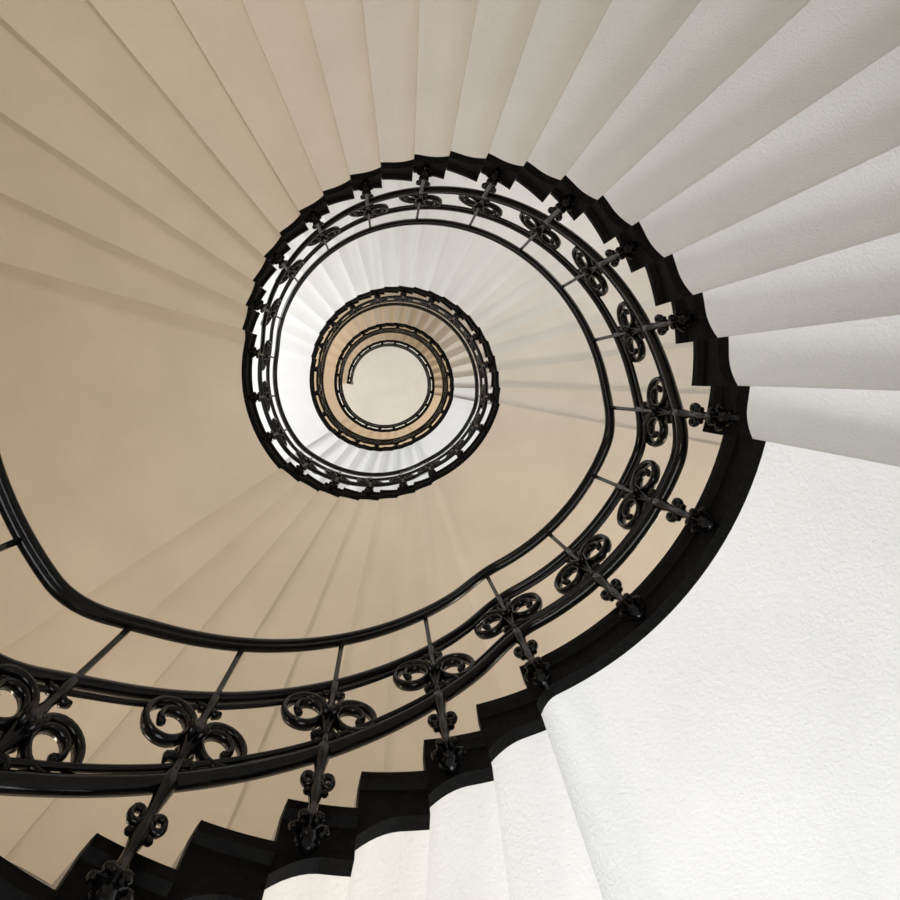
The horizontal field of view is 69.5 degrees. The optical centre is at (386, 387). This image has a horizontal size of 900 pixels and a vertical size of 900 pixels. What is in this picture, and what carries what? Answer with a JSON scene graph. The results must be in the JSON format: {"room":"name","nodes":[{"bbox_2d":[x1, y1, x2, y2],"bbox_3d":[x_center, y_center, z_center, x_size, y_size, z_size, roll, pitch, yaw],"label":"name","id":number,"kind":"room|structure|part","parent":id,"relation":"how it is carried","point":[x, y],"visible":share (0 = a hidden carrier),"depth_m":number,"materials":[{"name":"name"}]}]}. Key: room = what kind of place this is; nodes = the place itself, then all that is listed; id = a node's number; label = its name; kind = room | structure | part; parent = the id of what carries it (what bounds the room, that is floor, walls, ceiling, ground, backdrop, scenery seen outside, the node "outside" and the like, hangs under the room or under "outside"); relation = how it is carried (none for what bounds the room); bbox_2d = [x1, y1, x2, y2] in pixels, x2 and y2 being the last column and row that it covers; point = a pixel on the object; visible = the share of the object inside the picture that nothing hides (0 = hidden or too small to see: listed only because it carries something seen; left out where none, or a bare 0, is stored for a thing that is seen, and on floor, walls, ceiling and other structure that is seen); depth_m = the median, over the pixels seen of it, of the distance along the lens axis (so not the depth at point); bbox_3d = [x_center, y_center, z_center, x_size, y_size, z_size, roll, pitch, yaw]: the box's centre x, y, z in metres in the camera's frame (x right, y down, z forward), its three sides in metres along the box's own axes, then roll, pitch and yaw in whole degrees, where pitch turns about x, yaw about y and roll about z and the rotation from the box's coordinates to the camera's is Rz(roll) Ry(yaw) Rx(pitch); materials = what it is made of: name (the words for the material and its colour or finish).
{"room":"spiral staircase","nodes":[
{"label":"spiral staircase","id":0,"kind":"room"},
{"bbox_2d":[10,862,50,886],"bbox_3d":[0.000,0.000,9.350,9.240,21.700,9.240,0,-90,0],"label":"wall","id":1,"kind":"structure","parent":0,"point":[24,870],"depth_m":4.94,"materials":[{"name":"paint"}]},
{"bbox_2d":[337,342,431,429],"bbox_3d":[0.000,0.000,20.200,9.300,0.001,9.300,0,-90,0],"label":"ceiling","id":2,"kind":"structure","parent":0,"point":[389,386],"depth_m":20.20,"materials":[{"name":"paint"}]},
{"label":"floor","id":3,"kind":"structure","parent":0,"visible":0},
{"bbox_2d":[0,0,899,899],"bbox_3d":[0.000,-0.001,7.999,9.199,19.222,9.199,-29,-90,0],"label":"spiral staircase","id":4,"kind":"structure","parent":3,"relation":"on","point":[615,614],"depth_m":2.99,"materials":[{"name":"paint"}]},
{"bbox_3d":[0.000,-0.115,8.431,1.952,18.150,1.938,0,-90,0],"label":"handrail","id":5,"kind":"part","parent":4,"relation":"part of","materials":[{"name":"black metal"}]},
{"bbox_3d":[0.000,-0.115,8.100,1.939,18.170,1.925,0,-90,0],"label":"rail","id":6,"kind":"part","parent":4,"relation":"part of","materials":[{"name":"black metal"}]},
{"bbox_3d":[0.000,-0.115,7.808,1.946,18.178,1.932,0,-90,0],"label":"rail","id":7,"kind":"part","parent":4,"relation":"part of","materials":[{"name":"black metal"}]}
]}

